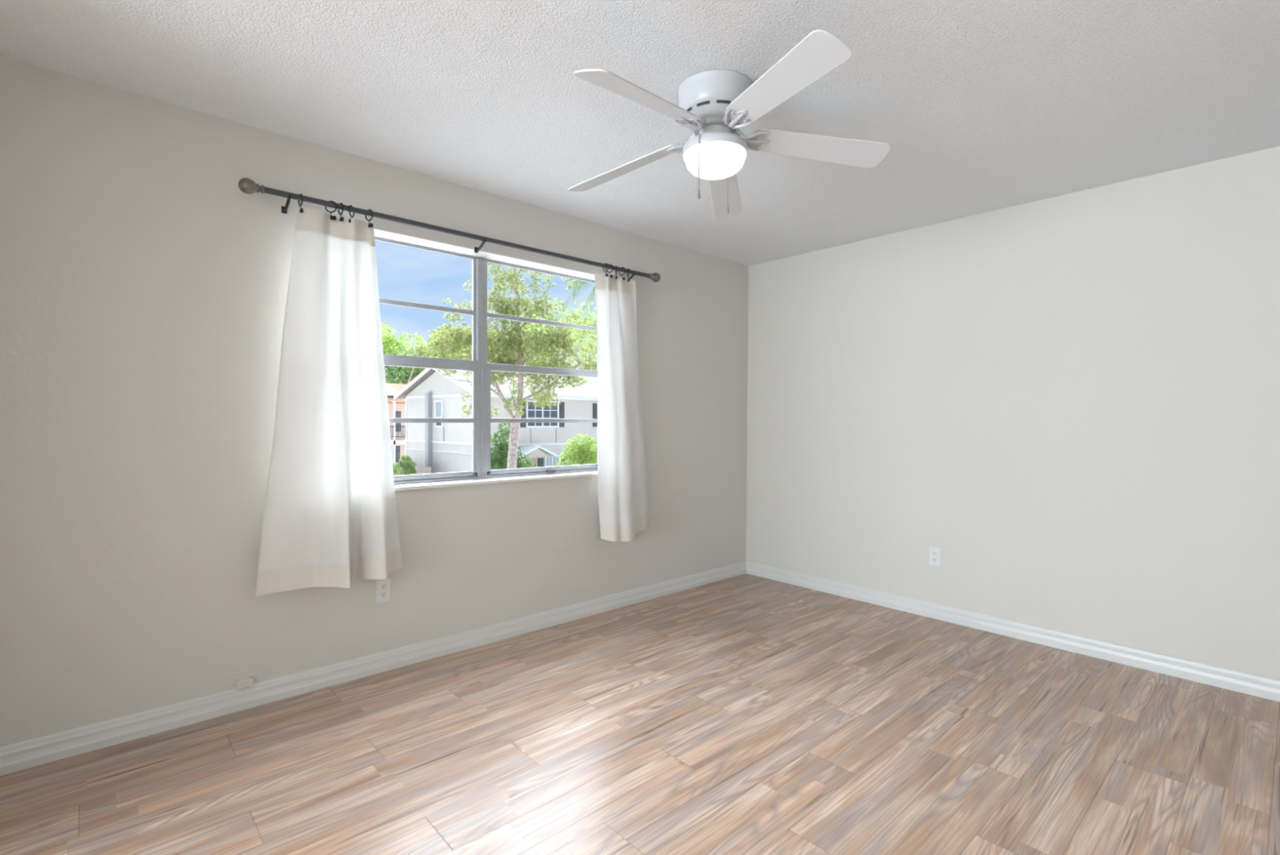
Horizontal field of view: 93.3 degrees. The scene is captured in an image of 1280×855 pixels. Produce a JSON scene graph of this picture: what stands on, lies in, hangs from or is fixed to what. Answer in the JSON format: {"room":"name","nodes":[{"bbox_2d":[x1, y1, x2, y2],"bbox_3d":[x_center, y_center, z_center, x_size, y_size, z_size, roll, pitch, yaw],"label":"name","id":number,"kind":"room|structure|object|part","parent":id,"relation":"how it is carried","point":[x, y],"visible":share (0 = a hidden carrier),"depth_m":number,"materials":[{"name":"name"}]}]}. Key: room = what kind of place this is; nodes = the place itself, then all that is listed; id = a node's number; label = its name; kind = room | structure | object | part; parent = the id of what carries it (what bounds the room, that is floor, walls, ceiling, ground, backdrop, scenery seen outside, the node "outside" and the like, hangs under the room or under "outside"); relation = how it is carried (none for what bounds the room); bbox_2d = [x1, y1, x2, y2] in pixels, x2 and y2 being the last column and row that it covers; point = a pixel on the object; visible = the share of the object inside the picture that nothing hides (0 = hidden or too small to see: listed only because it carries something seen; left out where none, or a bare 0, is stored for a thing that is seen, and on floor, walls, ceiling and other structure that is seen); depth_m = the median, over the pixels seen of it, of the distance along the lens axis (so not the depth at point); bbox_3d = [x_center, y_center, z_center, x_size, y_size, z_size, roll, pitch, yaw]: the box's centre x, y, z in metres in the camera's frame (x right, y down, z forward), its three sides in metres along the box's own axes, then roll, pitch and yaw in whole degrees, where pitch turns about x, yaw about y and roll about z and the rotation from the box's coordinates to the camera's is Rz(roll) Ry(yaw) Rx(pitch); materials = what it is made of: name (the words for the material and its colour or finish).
{"room":"empty bedroom","nodes":[
{"label":"empty bedroom","id":0,"kind":"room"},
{"bbox_2d":[0,55,748,746],"bbox_3d":[-0.807,-0.049,3.406,4.670,2.440,0.160,0,1,-42],"label":"wall","id":1,"kind":"structure","parent":0,"point":[144,293],"depth_m":2.43,"materials":[{"name":"white paint"}]},
{"bbox_2d":[235,675,253,689],"bbox_3d":[-1.658,1.070,2.530,0.060,0.036,0.022,0,1,-42],"label":"cable box","id":2,"kind":"object","parent":1,"relation":"attached to","point":[246,682],"visible":1,"depth_m":2.52,"materials":[{"name":"white paint"}]},
{"bbox_2d":[281,194,291,213],"bbox_3d":[-1.502,-0.952,2.571,0.022,0.055,0.111,0,1,-42],"label":"rod bracket","id":3,"kind":"object","parent":1,"relation":"attached to","point":[284,209],"visible":1,"depth_m":2.57,"materials":[{"name":"black metal"}]},
{"bbox_3d":[-1.538,-0.940,2.611,0.022,0.030,0.004,0,1,-42],"label":"wall plate","id":4,"kind":"part","parent":3,"relation":"part of","materials":[{"name":"black metal"}]},
{"bbox_3d":[-1.510,-0.947,2.580,0.013,0.038,0.083,0,1,-42],"label":"arm","id":5,"kind":"part","parent":3,"relation":"part of","materials":[{"name":"black metal"}]},
{"bbox_2d":[0,560,746,775],"bbox_3d":[-0.754,1.127,3.358,4.350,0.092,0.018,0,1,-42],"label":"baseboard","id":6,"kind":"structure","parent":1,"relation":"attached to","point":[28,753],"depth_m":2.67,"materials":[{"name":"white paint"}]},
{"bbox_2d":[376,577,391,603],"bbox_3d":[-1.238,0.788,2.915,0.070,0.114,0.010,0,1,-42],"label":"wall outlet","id":7,"kind":"object","parent":1,"relation":"attached to","point":[383,586],"visible":0.98,"depth_m":2.91,"materials":[{"name":"white plastic"}]},
{"bbox_2d":[380,583,386,589],"bbox_3d":[-1.236,0.769,2.913,0.034,0.030,0.003,0,1,-42],"label":"receptacle","id":8,"kind":"object","parent":7,"relation":"attached to","point":[383,586],"depth_m":2.91,"materials":[{"name":"grey plastic"}]},
{"bbox_2d":[380,591,387,597],"bbox_3d":[-1.237,0.808,2.914,0.034,0.030,0.003,0,1,-42],"label":"receptacle","id":9,"kind":"object","parent":7,"relation":"attached to","point":[383,594],"depth_m":2.91,"materials":[{"name":"grey plastic"}]},
{"bbox_2d":[238,177,660,282],"bbox_3d":[-0.743,-0.984,3.216,2.354,0.062,0.062,0,1,-42],"label":"curtain rod","id":10,"kind":"object","parent":1,"relation":"attached to","point":[246,185],"visible":1,"depth_m":2.91,"materials":[{"name":"grey metal"}]},
{"bbox_2d":[297,193,303,213],"bbox_3d":[-1.447,-0.955,2.574,0.053,0.083,0.011,1,1,45],"label":"curtain ring","id":11,"kind":"object","parent":10,"relation":"hanging from","point":[301,211],"visible":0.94,"depth_m":2.56,"materials":[{"name":"black metal"}]},
{"bbox_2d":[255,208,402,595],"bbox_3d":[-1.323,-0.123,2.655,0.129,1.647,0.619,1,1,44],"label":"curtain","id":12,"kind":"object","parent":10,"relation":"hanging from","point":[330,518],"visible":1,"depth_m":2.65,"materials":[{"name":"fabric"}]},
{"bbox_2d":[324,200,337,220],"bbox_3d":[-1.358,-0.956,2.655,0.053,0.083,0.011,0,1,-4],"label":"curtain ring","id":13,"kind":"object","parent":10,"relation":"hanging from","point":[332,217],"visible":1,"depth_m":2.65,"materials":[{"name":"black metal"}]},
{"bbox_2d":[337,202,343,221],"bbox_3d":[-1.329,-0.956,2.682,0.053,0.083,0.011,1,1,42],"label":"curtain ring","id":14,"kind":"object","parent":10,"relation":"hanging from","point":[341,219],"visible":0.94,"depth_m":2.67,"materials":[{"name":"black metal"}]},
{"bbox_2d":[348,204,354,222],"bbox_3d":[-1.296,-0.956,2.712,0.011,0.083,0.053,0,1,-2],"label":"curtain ring","id":15,"kind":"object","parent":10,"relation":"hanging from","point":[349,220],"visible":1,"depth_m":2.69,"materials":[{"name":"black metal"}]},
{"bbox_2d":[364,208,373,227],"bbox_3d":[-1.239,-0.956,2.763,0.053,0.083,0.011,1,1,27],"label":"curtain ring","id":16,"kind":"object","parent":10,"relation":"hanging from","point":[370,225],"visible":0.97,"depth_m":2.76,"materials":[{"name":"black metal"}]},
{"bbox_2d":[602,262,608,276],"bbox_3d":[-0.211,-0.964,3.700,0.011,0.083,0.053,0,1,-42],"label":"curtain ring","id":17,"kind":"object","parent":10,"relation":"hanging from","point":[606,274],"visible":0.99,"depth_m":3.69,"materials":[{"name":"black metal"}]},
{"bbox_2d":[605,264,613,277],"bbox_3d":[-0.187,-0.965,3.722,0.053,0.083,0.011,0,1,8],"label":"curtain ring","id":18,"kind":"object","parent":10,"relation":"hanging from","point":[611,276],"visible":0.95,"depth_m":3.72,"materials":[{"name":"black metal"}]},
{"bbox_2d":[594,272,649,541],"bbox_3d":[-0.067,-0.125,3.826,0.513,1.654,0.164,0,1,-42],"label":"curtain","id":19,"kind":"object","parent":10,"relation":"hanging from","point":[622,482],"visible":0.99,"depth_m":3.74,"materials":[{"name":"fabric"}]},
{"bbox_2d":[618,266,625,279],"bbox_3d":[-0.113,-0.965,3.790,0.053,0.083,0.011,1,1,31],"label":"curtain ring","id":20,"kind":"object","parent":10,"relation":"hanging from","point":[624,278],"visible":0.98,"depth_m":3.78,"materials":[{"name":"black metal"}]},
{"bbox_2d":[474,238,486,253],"bbox_3d":[-0.836,-0.957,3.178,0.022,0.055,0.111,0,1,-42],"label":"rod bracket","id":21,"kind":"object","parent":1,"relation":"attached to","point":[477,250],"visible":1,"depth_m":3.19,"materials":[{"name":"black metal"}]},
{"bbox_3d":[-0.844,-0.952,3.186,0.013,0.038,0.083,0,1,-42],"label":"arm","id":22,"kind":"part","parent":21,"relation":"part of","materials":[{"name":"black metal"}]},
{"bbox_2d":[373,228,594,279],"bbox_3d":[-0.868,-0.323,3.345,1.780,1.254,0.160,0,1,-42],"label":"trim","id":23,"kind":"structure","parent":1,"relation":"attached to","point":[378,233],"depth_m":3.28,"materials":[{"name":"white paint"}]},
{"bbox_2d":[374,236,599,490],"bbox_3d":[-0.860,-0.321,3.336,1.780,1.250,0.180,0,1,-42],"label":"window","id":24,"kind":"structure","parent":1,"relation":"in","point":[481,420],"depth_m":3.35,"materials":[{"name":"metal"}]},
{"bbox_3d":[-1.228,-0.633,3.080,0.836,0.613,0.018,0,1,-42],"label":"sash","id":25,"kind":"part","parent":24,"relation":"part of","materials":[{"name":"glass"}]},
{"bbox_3d":[-1.216,-0.050,3.072,0.836,0.635,0.030,0,1,-42],"label":"sash","id":26,"kind":"part","parent":24,"relation":"part of","materials":[{"name":"metal"}]},
{"bbox_3d":[-0.864,0.295,3.345,1.780,0.018,0.180,0,1,-42],"label":"sill","id":27,"kind":"part","parent":24,"relation":"part of","materials":[{"name":"paint"}]},
{"bbox_3d":[-0.571,-0.638,3.678,0.828,0.613,0.018,0,1,-42],"label":"sash","id":28,"kind":"part","parent":24,"relation":"part of","materials":[{"name":"metal"}]},
{"bbox_3d":[-0.560,-0.051,3.670,0.828,0.628,0.030,0,1,-42],"label":"sash","id":29,"kind":"part","parent":24,"relation":"part of","materials":[{"name":"metal"}]},
{"bbox_2d":[0,573,1279,854],"bbox_3d":[0.334,1.257,2.165,4.670,0.120,3.570,0,1,-42],"label":"floor","id":30,"kind":"structure","parent":0,"point":[746,713],"depth_m":2.19,"materials":[{"name":"laminate"}]},
{"bbox_2d":[0,0,1279,266],"bbox_3d":[0.349,-1.303,2.126,4.670,0.120,3.570,0,1,-42],"label":"ceiling","id":31,"kind":"structure","parent":0,"point":[980,106],"depth_m":2.20,"materials":[{"name":"white paint"}]},
{"bbox_2d":[568,29,889,221],"bbox_3d":[0.239,-1.026,2.209,1.242,0.437,1.294,0,1,-42],"label":"ceiling fan","id":32,"kind":"object","parent":31,"relation":"hanging from","point":[714,104],"visible":1,"depth_m":2.13,"materials":[{"name":"white metal"}]},
{"bbox_3d":[-0.059,-1.047,2.459,0.528,0.102,0.132,1,1,31],"label":"fan blade","id":33,"kind":"part","parent":32,"relation":"part of","materials":[{"name":"white wood"}]},
{"bbox_3d":[0.009,-1.048,1.931,0.132,0.086,0.529,1,1,39],"label":"fan blade","id":34,"kind":"part","parent":32,"relation":"part of","materials":[{"name":"white wood"}]},
{"bbox_3d":[0.208,-0.920,2.133,0.011,0.227,0.011,0,1,-42],"label":"pull chain","id":35,"kind":"part","parent":32,"relation":"part of","materials":[{"name":"silver metal"}]},
{"bbox_3d":[0.372,-1.040,2.627,0.132,0.116,0.526,1,1,11],"label":"fan blade","id":36,"kind":"part","parent":32,"relation":"part of","materials":[{"name":"white"}]},
{"bbox_3d":[0.341,-0.934,2.345,0.011,0.205,0.011,0,1,-42],"label":"pull chain","id":37,"kind":"part","parent":32,"relation":"part of","materials":[{"name":"silver metal"}]},
{"bbox_3d":[0.428,-1.055,1.857,0.132,0.067,0.531,0,1,-23],"label":"fan blade","id":38,"kind":"part","parent":32,"relation":"part of","materials":[{"name":"white wood"}]},
{"bbox_3d":[0.680,-1.058,2.286,0.531,0.070,0.132,0,1,-9],"label":"fan blade","id":39,"kind":"part","parent":32,"relation":"part of","materials":[{"name":"white wood"}]},
{"bbox_2d":[746,146,1279,679],"bbox_3d":[2.062,-0.035,3.605,0.160,2.440,3.410,0,1,-42],"label":"wall","id":40,"kind":"structure","parent":0,"point":[1073,398],"depth_m":3.28,"materials":[{"name":"white paint"}]},
{"bbox_2d":[928,546,941,566],"bbox_3d":[1.828,0.799,3.743,0.010,0.114,0.070,0,1,-42],"label":"wall outlet","id":41,"kind":"object","parent":40,"relation":"attached to","point":[935,553],"visible":1,"depth_m":3.74,"materials":[{"name":"white plastic"}]},
{"bbox_2d":[931,556,937,561],"bbox_3d":[1.826,0.818,3.742,0.003,0.030,0.034,0,1,-42],"label":"receptacle","id":42,"kind":"object","parent":41,"relation":"attached to","point":[933,558],"depth_m":3.74,"materials":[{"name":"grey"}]},
{"bbox_2d":[932,551,937,555],"bbox_3d":[1.826,0.779,3.741,0.003,0.030,0.034,0,1,-42],"label":"receptacle","id":43,"kind":"object","parent":41,"relation":"attached to","point":[934,553],"depth_m":3.74,"materials":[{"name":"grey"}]},
{"bbox_2d":[746,560,1279,701],"bbox_3d":[1.935,1.138,3.622,0.018,0.092,3.250,0,1,-42],"label":"baseboard","id":44,"kind":"structure","parent":40,"relation":"attached to","point":[1260,686],"depth_m":3.29,"materials":[{"name":"white paint"}]},
{"label":"outside","id":45,"kind":"structure","parent":0,"visible":0},
{"bbox_3d":[-18.129,3.129,62.804,130.000,0.300,108.800,0,1,-42],"label":"ground","id":46,"kind":"structure","parent":45,"visible":0},
{"bbox_2d":[386,382,407,462],"bbox_3d":[-17.126,-0.220,39.771,6.900,7.100,7.500,0,1,-42],"label":"apartment building","id":47,"kind":"structure","parent":46,"relation":"on","point":[397,406],"depth_m":38.00,"materials":[{"name":"pink paint"}]},
{"bbox_3d":[-14.973,0.888,36.763,0.120,5.000,0.120,0,1,-42],"label":"post","id":48,"kind":"part","parent":47,"relation":"part of","materials":[{"name":"white"}]},
{"bbox_3d":[-14.945,0.249,36.727,2.220,0.680,0.050,0,1,-42],"label":"balcony railing","id":49,"kind":"part","parent":47,"relation":"part of","materials":[{"name":"grey metal"}]},
{"bbox_2d":[380,323,426,382],"bbox_3d":[-22.760,-3.130,55.006,5.073,12.406,6.676,0,1,-42],"label":"tree","id":50,"kind":"object","parent":46,"relation":"on","point":[388,340],"visible":0.35,"depth_m":53.63,"materials":[{"name":"green plant"}]},
{"bbox_2d":[392,454,417,475],"bbox_3d":[-10.832,2.390,28.351,1.192,2.371,3.617,0,1,-10],"label":"shrub","id":51,"kind":"object","parent":46,"relation":"on","point":[407,465],"visible":0.62,"depth_m":26.86,"materials":[{"name":"green plant"}]},
{"bbox_2d":[384,346,430,383],"bbox_3d":[-18.776,-1.616,48.866,7.022,9.610,5.164,0,1,-14],"label":"tree","id":52,"kind":"object","parent":46,"relation":"on","point":[401,375],"visible":0.31,"depth_m":48.09,"materials":[{"name":"green plant"}]},
{"bbox_2d":[392,462,431,475],"bbox_3d":[-11.757,2.641,30.172,5.500,1.730,0.070,1,1,43],"label":"fence","id":53,"kind":"object","parent":46,"relation":"on","point":[420,469],"visible":0.13,"depth_m":28.93,"materials":[{"name":"white wood"}]},
{"bbox_2d":[390,343,438,374],"bbox_3d":[-19.373,-2.111,53.835,6.439,10.435,5.949,0,1,6],"label":"tree","id":54,"kind":"object","parent":46,"relation":"on","point":[400,348],"visible":0.06,"depth_m":51.56,"materials":[{"name":"green plant"}]},
{"bbox_2d":[428,326,495,359],"bbox_3d":[-12.270,-2.011,43.048,5.374,10.642,7.185,0,1,-20],"label":"tree","id":55,"kind":"object","parent":46,"relation":"on","point":[432,335],"visible":0.06,"depth_m":41.08,"materials":[{"name":"green plant"}]},
{"bbox_2d":[393,368,597,473],"bbox_3d":[-3.926,0.158,35.775,8.550,6.620,17.800,1,1,43],"label":"house","id":56,"kind":"structure","parent":46,"relation":"on","point":[444,447],"depth_m":30.06,"materials":[{"name":"paint"}]},
{"bbox_3d":[-9.861,-0.866,29.689,0.560,0.780,0.020,1,1,43],"label":"pane","id":57,"kind":"part","parent":56,"relation":"part of","materials":[{"name":"grey"}]},
{"bbox_2d":[520,401,525,426],"bbox_3d":[-5.657,-0.639,29.223,0.062,1.270,0.290,1,1,43],"label":"shutter","id":58,"kind":"object","parent":56,"relation":"hanging from","point":[522,424],"depth_m":29.22,"materials":[{"name":"grey"}]},
{"bbox_3d":[-5.430,2.552,29.561,0.030,2.000,0.850,1,1,43],"label":"door","id":59,"kind":"part","parent":56,"relation":"part of","materials":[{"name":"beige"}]},
{"bbox_2d":[537,457,543,466],"bbox_3d":[-4.945,2.183,30.055,0.062,1.330,0.340,1,1,43],"label":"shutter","id":60,"kind":"object","parent":56,"relation":"hanging from","point":[540,460],"depth_m":30.03,"materials":[{"name":"grey"}]},
{"bbox_3d":[-4.866,-0.668,30.111,0.020,1.170,1.870,1,1,43],"label":"pane","id":61,"kind":"part","parent":56,"relation":"part of","materials":[{"name":"grey"}]},
{"bbox_3d":[-4.459,2.162,30.613,0.020,1.360,0.820,1,1,43],"label":"pane","id":62,"kind":"part","parent":56,"relation":"part of","materials":[{"name":"grey"}]},
{"bbox_2d":[559,402,564,426],"bbox_3d":[-4.006,-0.656,31.013,0.062,1.270,0.300,1,1,43],"label":"shutter","id":63,"kind":"object","parent":56,"relation":"hanging from","point":[562,406],"depth_m":30.99,"materials":[{"name":"grey"}]},
{"bbox_2d":[592,403,596,426],"bbox_3d":[-2.441,-0.673,32.711,0.062,1.270,0.280,1,1,43],"label":"shutter","id":64,"kind":"object","parent":56,"relation":"hanging from","point":[594,405],"depth_m":32.66,"materials":[{"name":"grey"}]},
{"bbox_2d":[404,261,596,468],"bbox_3d":[-3.455,-0.799,16.173,5.502,9.136,2.761,0,1,4],"label":"tree","id":65,"kind":"object","parent":46,"relation":"on","point":[507,353],"visible":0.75,"depth_m":15.78,"materials":[{"name":"green plant"}]},
{"bbox_2d":[490,422,536,469],"bbox_3d":[-4.672,1.715,21.005,2.329,3.953,1.404,0,1,-18],"label":"shrub","id":66,"kind":"object","parent":46,"relation":"on","point":[500,456],"visible":0.47,"depth_m":20.84,"materials":[{"name":"green plant"}]},
{"bbox_2d":[488,326,548,366],"bbox_3d":[-9.533,-2.169,46.897,5.884,10.876,6.197,0,1,-42],"label":"tree","id":67,"kind":"object","parent":46,"relation":"on","point":[495,354],"visible":0.05,"depth_m":45.45,"materials":[{"name":"green plant"}]},
{"bbox_2d":[488,306,596,368],"bbox_3d":[-7.212,-3.269,48.717,9.200,13.046,10.261,0,1,-42],"label":"tree","id":68,"kind":"object","parent":46,"relation":"on","point":[576,309],"visible":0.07,"depth_m":48.12,"materials":[{"name":"green plant"}]},
{"bbox_2d":[528,297,596,370],"bbox_3d":[-3.074,-4.232,52.415,10.162,14.912,12.327,0,1,-42],"label":"tree","id":69,"kind":"object","parent":46,"relation":"on","point":[581,303],"visible":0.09,"depth_m":52.01,"materials":[{"name":"green plant"}]},
{"bbox_2d":[555,280,595,334],"bbox_3d":[-0.632,-0.003,14.046,2.468,7.636,2.198,0,1,-42],"label":"palm tree","id":70,"kind":"object","parent":46,"relation":"on","point":[577,281],"visible":0.11,"depth_m":13.80,"materials":[{"name":"green plant"}]},
{"bbox_2d":[556,433,597,466],"bbox_3d":[-1.773,1.950,21.044,2.285,3.516,1.618,0,1,-9],"label":"shrub","id":71,"kind":"object","parent":46,"relation":"on","point":[586,452],"visible":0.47,"depth_m":20.79,"materials":[{"name":"green plant"}]}
]}

